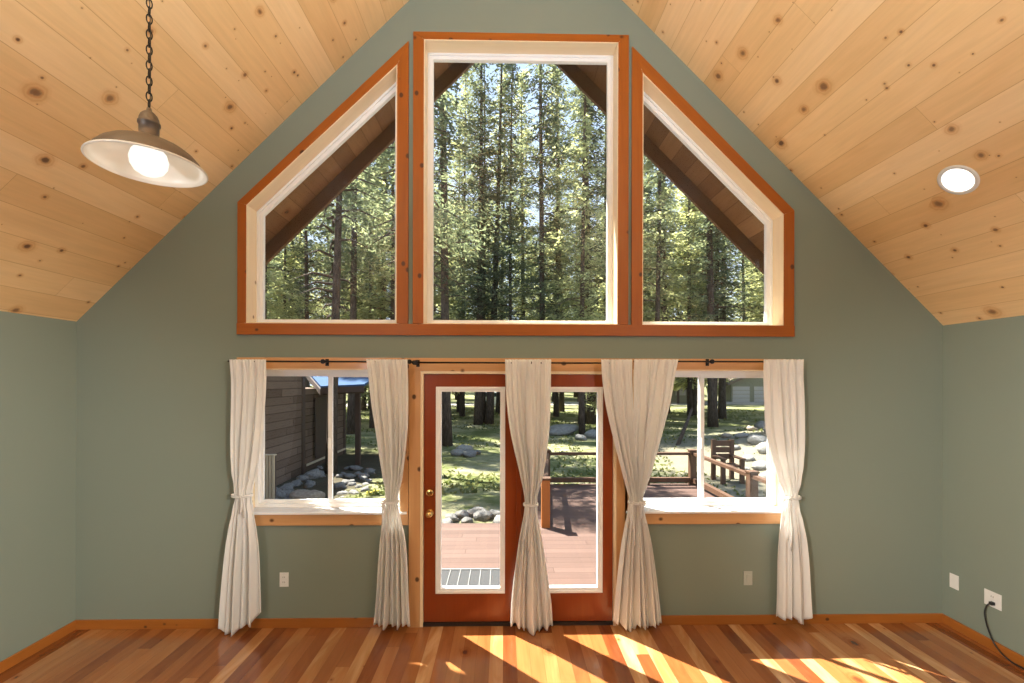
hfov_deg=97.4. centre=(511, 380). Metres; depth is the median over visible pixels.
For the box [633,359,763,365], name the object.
curtain rod
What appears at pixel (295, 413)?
neighboring building
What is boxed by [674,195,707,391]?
conifer tree
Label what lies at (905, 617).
baseboard
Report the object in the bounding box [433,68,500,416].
conifer tree
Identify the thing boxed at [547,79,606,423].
conifer tree
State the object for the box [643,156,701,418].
conifer tree
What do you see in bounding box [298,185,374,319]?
conifer tree
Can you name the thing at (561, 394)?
conifer tree
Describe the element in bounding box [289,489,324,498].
boulder
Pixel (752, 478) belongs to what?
deck railing
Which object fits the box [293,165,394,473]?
conifer tree
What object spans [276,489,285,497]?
rock
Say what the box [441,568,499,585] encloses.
doormat
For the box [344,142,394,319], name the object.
conifer tree
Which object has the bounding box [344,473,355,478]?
rock
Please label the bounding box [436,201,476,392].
conifer tree
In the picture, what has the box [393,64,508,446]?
conifer tree
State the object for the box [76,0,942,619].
wall
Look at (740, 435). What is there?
boulder
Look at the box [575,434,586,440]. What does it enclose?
boulder
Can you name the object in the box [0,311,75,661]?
wall
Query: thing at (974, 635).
baseboard
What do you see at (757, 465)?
boulder
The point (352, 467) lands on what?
rock
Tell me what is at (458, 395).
conifer tree
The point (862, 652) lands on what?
floor
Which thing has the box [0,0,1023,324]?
ceiling
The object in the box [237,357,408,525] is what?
window
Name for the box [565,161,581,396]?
conifer tree
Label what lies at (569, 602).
door
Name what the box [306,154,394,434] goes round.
conifer tree
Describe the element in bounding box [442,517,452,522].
rock
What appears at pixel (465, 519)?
rock
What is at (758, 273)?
conifer tree
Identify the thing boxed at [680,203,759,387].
conifer tree
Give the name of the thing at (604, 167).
conifer tree
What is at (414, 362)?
curtain rod
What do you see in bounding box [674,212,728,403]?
conifer tree
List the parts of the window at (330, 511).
sash, casing, frame, sill, sash, casing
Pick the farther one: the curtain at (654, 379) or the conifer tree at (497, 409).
the conifer tree at (497, 409)
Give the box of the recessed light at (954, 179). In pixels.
[937,165,979,194]
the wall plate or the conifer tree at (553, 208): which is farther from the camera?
the conifer tree at (553, 208)
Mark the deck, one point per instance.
(569, 544)
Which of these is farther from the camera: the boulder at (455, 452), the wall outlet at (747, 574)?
the boulder at (455, 452)
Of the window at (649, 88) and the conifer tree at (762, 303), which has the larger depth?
the conifer tree at (762, 303)
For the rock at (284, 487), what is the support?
on the ground at (488, 461)
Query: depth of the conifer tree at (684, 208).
34.70 m
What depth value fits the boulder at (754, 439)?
15.65 m
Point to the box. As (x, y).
(270, 459)
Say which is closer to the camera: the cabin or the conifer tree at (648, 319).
the conifer tree at (648, 319)
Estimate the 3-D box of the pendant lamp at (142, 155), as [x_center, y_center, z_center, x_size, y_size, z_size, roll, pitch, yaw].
[-1.310,-1.722,1.626,0.357,1.962,0.357,0,0,-1]
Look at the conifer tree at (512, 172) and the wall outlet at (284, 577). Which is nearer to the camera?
the wall outlet at (284, 577)
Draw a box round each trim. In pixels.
[237,323,794,336]
[409,358,626,627]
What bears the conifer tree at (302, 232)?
on the ground at (488, 461)
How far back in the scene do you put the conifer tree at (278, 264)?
27.01 m
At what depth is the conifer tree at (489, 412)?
27.33 m
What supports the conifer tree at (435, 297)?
on the ground at (488, 461)
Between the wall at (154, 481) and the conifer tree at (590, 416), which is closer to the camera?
the wall at (154, 481)
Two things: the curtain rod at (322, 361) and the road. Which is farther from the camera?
the road
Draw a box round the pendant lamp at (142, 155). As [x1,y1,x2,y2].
[81,0,208,187]
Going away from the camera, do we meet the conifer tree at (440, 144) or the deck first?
the deck
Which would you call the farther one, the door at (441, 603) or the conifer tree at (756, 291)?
the conifer tree at (756, 291)
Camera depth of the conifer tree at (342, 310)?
32.31 m
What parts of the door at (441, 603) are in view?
knob, lite frame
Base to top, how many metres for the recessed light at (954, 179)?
0.158 m
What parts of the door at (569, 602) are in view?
lite frame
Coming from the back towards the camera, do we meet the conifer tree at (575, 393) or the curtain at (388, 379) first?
the conifer tree at (575, 393)
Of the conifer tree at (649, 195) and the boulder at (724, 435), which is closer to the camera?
the boulder at (724, 435)
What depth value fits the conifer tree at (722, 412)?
31.05 m
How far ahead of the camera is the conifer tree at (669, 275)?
37.03 m
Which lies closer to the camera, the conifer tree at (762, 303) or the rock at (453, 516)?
the rock at (453, 516)
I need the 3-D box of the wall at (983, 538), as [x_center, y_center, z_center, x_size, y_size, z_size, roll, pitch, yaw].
[3.798,0.769,-0.587,0.200,2.510,9.085,0,0,-1]
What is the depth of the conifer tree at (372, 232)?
42.33 m
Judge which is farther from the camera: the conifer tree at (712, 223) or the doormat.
the conifer tree at (712, 223)
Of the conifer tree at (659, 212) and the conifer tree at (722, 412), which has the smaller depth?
the conifer tree at (659, 212)
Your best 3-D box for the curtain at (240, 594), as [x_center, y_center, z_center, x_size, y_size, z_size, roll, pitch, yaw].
[-2.129,0.917,3.556,0.368,2.178,0.108,0,0,3]
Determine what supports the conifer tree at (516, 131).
on the ground at (488, 461)
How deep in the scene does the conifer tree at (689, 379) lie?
33.20 m
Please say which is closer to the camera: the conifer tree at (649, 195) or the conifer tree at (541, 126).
the conifer tree at (541, 126)
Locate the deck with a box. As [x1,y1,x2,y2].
[441,483,719,584]
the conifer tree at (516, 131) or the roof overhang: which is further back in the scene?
the conifer tree at (516, 131)
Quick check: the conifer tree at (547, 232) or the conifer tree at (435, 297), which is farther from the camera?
the conifer tree at (547, 232)
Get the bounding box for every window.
[237,41,408,323]
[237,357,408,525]
[413,31,628,324]
[625,359,794,523]
[631,46,793,325]
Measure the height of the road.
0.128 m
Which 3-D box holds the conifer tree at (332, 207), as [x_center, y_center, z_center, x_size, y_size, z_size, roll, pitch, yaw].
[-15.870,-9.230,38.534,5.811,24.115,5.172,0,0,-14]
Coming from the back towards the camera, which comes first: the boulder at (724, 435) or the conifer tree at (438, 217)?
the boulder at (724, 435)
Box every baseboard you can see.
[0,621,75,673]
[74,613,942,629]
[943,614,1023,667]
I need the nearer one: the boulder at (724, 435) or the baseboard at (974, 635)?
the baseboard at (974, 635)
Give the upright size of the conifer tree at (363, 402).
28.356 m
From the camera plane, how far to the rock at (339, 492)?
10.14 m
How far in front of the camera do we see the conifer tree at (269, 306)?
21.01 m
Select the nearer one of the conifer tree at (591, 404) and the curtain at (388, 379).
the curtain at (388, 379)
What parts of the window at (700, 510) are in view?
casing, sash, sill, frame, casing, sash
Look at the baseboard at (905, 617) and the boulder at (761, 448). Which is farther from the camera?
the boulder at (761, 448)
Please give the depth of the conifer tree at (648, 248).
41.64 m
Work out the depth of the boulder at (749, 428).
19.29 m
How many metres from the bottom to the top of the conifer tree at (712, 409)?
25.228 m
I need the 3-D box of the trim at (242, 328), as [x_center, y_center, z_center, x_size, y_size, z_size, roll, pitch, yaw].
[0.056,-0.419,3.703,4.581,0.092,0.025,0,0,-1]
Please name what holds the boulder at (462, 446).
on the ground at (488, 461)
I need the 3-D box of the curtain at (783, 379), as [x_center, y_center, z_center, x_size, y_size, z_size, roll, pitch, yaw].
[2.225,0.896,3.645,0.399,2.143,0.113,0,0,-1]
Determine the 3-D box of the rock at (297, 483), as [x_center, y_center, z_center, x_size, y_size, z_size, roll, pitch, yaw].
[-5.361,2.552,11.156,0.268,0.176,0.380,0,0,-14]
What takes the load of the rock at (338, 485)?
on the ground at (488, 461)
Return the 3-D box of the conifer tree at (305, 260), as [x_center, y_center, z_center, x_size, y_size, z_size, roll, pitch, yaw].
[-10.544,-7.870,22.844,3.805,21.344,3.544,0,0,12]
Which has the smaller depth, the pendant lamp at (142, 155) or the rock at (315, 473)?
the pendant lamp at (142, 155)
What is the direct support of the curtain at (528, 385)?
hanging from the curtain rod at (414, 362)
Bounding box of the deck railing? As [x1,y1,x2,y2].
[541,449,766,527]
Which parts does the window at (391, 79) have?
casing, casing, frame, casing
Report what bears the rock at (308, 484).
on the ground at (488, 461)
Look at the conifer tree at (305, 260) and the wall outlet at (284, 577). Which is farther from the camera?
the conifer tree at (305, 260)
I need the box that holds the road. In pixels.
[346,402,763,406]
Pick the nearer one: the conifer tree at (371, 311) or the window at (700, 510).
the window at (700, 510)
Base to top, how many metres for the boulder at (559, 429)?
0.662 m
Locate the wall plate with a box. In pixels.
[950,573,958,590]
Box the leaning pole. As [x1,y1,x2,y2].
[676,408,692,444]
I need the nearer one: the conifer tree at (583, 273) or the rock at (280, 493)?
the rock at (280, 493)
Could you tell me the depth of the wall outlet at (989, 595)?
3.38 m
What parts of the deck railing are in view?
post, rail, post, rail, rail, post, rail, rail, post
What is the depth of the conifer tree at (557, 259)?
32.92 m
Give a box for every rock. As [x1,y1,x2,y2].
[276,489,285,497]
[279,483,294,488]
[281,486,293,490]
[291,479,301,486]
[296,475,309,481]
[304,468,321,478]
[304,482,313,487]
[334,482,344,488]
[336,491,348,494]
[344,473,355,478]
[347,482,355,485]
[349,465,362,470]
[361,486,369,491]
[364,468,375,474]
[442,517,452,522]
[445,513,459,522]
[455,510,469,518]
[461,517,472,522]
[463,449,476,457]
[467,508,479,517]
[473,509,492,520]
[489,509,499,518]
[492,515,499,522]
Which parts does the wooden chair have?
leg, armrest, leg, leg, armrest, leg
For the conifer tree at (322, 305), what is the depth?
33.55 m
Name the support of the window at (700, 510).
in the wall at (154, 481)
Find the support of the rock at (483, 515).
on the ground at (488, 461)
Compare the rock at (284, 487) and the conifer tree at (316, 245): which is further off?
the conifer tree at (316, 245)
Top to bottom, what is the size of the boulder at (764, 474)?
0.281 m
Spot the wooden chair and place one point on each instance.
(722, 453)
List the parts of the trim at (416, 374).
casing, casing, casing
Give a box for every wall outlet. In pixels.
[280,572,288,586]
[744,571,751,584]
[984,588,1001,610]
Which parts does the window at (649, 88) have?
casing, frame, casing, casing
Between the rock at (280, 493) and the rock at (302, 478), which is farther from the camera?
the rock at (302, 478)
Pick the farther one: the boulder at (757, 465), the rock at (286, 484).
the boulder at (757, 465)
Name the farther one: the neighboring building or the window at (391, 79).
the neighboring building
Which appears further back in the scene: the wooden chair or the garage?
the garage
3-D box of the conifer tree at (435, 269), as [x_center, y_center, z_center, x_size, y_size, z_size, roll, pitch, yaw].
[-6.596,-10.748,30.964,5.320,27.273,5.255,0,0,12]
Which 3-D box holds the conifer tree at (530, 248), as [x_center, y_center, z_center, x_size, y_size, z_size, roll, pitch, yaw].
[3.189,-8.456,65.293,6.947,22.858,7.349,0,0,-14]
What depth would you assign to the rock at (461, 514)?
7.20 m
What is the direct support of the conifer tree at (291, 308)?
on the ground at (488, 461)
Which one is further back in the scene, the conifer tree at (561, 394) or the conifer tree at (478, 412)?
the conifer tree at (561, 394)
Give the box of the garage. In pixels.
[705,378,763,401]
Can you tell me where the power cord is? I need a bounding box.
[984,601,1023,669]
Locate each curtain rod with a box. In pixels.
[228,359,411,365]
[412,360,609,366]
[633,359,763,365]
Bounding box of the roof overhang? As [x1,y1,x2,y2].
[265,62,763,274]
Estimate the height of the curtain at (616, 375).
2.188 m
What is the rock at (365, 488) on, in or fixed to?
on the ground at (488, 461)
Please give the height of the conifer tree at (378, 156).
26.420 m
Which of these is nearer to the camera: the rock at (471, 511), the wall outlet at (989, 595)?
the wall outlet at (989, 595)
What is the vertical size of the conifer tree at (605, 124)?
25.396 m
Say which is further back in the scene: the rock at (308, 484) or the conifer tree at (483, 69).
the conifer tree at (483, 69)
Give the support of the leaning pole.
on the ground at (488, 461)
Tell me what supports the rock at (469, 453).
on the ground at (488, 461)
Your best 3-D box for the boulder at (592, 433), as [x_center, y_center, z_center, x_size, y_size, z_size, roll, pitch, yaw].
[3.890,2.567,21.085,1.023,0.635,0.781,0,0,-43]
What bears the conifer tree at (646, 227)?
on the ground at (488, 461)
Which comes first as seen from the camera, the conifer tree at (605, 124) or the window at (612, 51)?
the window at (612, 51)
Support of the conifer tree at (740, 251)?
on the ground at (488, 461)
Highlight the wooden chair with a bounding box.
[711,439,745,484]
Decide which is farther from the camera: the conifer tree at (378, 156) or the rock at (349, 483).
the conifer tree at (378, 156)
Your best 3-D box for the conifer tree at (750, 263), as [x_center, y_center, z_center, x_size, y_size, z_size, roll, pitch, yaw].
[38.758,-13.401,70.108,10.553,32.923,10.025,0,0,31]
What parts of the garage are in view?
door, door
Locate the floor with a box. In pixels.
[0,623,1023,682]
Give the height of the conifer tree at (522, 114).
27.837 m
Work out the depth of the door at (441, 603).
3.70 m
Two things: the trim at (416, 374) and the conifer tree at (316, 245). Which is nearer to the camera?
the trim at (416, 374)
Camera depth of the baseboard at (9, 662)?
3.33 m
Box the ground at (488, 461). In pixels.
[276,386,766,522]
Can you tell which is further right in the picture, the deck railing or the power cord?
the power cord
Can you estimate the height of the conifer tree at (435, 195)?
20.361 m
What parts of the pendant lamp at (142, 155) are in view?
lamp shade, bulb, chain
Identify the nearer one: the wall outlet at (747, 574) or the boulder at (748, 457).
the wall outlet at (747, 574)
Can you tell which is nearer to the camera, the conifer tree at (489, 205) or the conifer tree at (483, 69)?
the conifer tree at (483, 69)
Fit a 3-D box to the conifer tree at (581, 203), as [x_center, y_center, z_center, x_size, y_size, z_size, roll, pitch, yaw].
[8.594,-9.925,56.497,5.008,25.593,4.898,0,0,-10]
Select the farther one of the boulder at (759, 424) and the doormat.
the boulder at (759, 424)
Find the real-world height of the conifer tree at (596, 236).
16.874 m
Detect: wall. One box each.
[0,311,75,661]
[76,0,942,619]
[942,315,1023,655]
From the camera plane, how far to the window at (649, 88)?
3.73 m
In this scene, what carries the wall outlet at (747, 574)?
attached to the wall at (154, 481)
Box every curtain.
[218,359,265,635]
[366,359,409,629]
[505,359,552,635]
[601,359,641,631]
[634,359,677,629]
[763,359,812,624]
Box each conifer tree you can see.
[265,235,313,318]
[267,218,327,319]
[267,231,315,318]
[267,232,312,314]
[271,209,348,386]
[276,232,330,319]
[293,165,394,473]
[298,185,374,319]
[299,179,365,319]
[304,207,347,319]
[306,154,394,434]
[309,245,331,319]
[331,161,390,410]
[340,170,394,427]
[342,91,493,315]
[343,141,394,319]
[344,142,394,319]
[346,232,387,408]
[358,156,391,319]
[375,149,450,319]
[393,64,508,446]
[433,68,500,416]
[433,195,456,317]
[433,216,460,394]
[435,144,454,312]
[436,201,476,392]
[437,115,476,411]
[449,63,509,424]
[450,63,516,422]
[464,63,528,423]
[467,72,531,413]
[467,205,505,318]
[475,63,538,320]
[494,64,597,320]
[497,69,562,320]
[505,131,547,319]
[514,65,578,416]
[519,248,538,319]
[531,208,577,401]
[533,232,554,311]
[534,74,578,411]
[540,90,605,434]
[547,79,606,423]
[560,86,606,424]
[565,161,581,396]
[567,203,581,401]
[577,111,606,317]
[577,282,605,416]
[592,167,604,305]
[592,172,602,283]
[592,236,603,407]
[593,154,666,321]
[602,158,700,382]
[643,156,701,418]
[643,159,667,314]
[643,160,669,311]
[643,193,660,321]
[644,188,691,413]
[666,190,733,415]
[666,190,734,414]
[672,196,763,426]
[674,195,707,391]
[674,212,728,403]
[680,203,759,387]
[681,223,746,385]
[692,226,759,418]
[726,248,763,321]
[727,251,762,321]
[735,264,763,321]
[738,263,763,321]
[740,271,763,321]
[745,268,763,321]
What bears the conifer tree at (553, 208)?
on the ground at (488, 461)
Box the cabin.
[670,380,705,403]
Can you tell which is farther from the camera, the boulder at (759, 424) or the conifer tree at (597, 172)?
the conifer tree at (597, 172)
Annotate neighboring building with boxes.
[265,376,368,485]
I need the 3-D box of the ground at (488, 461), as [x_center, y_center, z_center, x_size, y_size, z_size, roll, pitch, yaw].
[-1.248,2.017,67.231,120.000,1.341,126.115,0,0,-1]
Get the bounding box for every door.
[424,374,515,621]
[516,374,612,620]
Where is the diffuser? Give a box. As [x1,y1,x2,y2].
[941,169,974,191]
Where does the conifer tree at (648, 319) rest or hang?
on the ground at (488, 461)
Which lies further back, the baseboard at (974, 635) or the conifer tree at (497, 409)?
the conifer tree at (497, 409)
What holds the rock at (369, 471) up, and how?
on the ground at (488, 461)
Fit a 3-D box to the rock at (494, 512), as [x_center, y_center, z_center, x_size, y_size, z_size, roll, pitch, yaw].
[-0.287,2.178,7.321,0.258,0.166,0.277,0,0,21]
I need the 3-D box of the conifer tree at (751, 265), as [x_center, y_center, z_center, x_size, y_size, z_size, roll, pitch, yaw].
[33.029,-15.538,64.599,6.740,37.031,6.828,0,0,-42]
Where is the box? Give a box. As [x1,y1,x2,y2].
[265,454,276,498]
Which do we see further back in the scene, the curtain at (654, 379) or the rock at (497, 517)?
the rock at (497, 517)
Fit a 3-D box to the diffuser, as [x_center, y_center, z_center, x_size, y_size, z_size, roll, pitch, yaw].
[2.823,-1.271,2.850,0.124,0.123,0.174,0,0,-1]
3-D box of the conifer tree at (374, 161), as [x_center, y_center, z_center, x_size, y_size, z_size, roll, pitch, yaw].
[-8.814,-12.143,30.264,5.453,29.952,5.627,0,0,-7]
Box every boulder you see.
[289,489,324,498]
[450,449,463,455]
[456,444,472,450]
[549,424,578,435]
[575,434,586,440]
[584,429,596,437]
[721,433,730,437]
[734,432,748,437]
[734,445,740,449]
[742,455,754,461]
[746,425,757,430]
[747,434,766,444]
[751,460,766,470]
[754,420,764,428]
[756,442,766,453]
[759,471,766,478]
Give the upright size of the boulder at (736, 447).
0.241 m

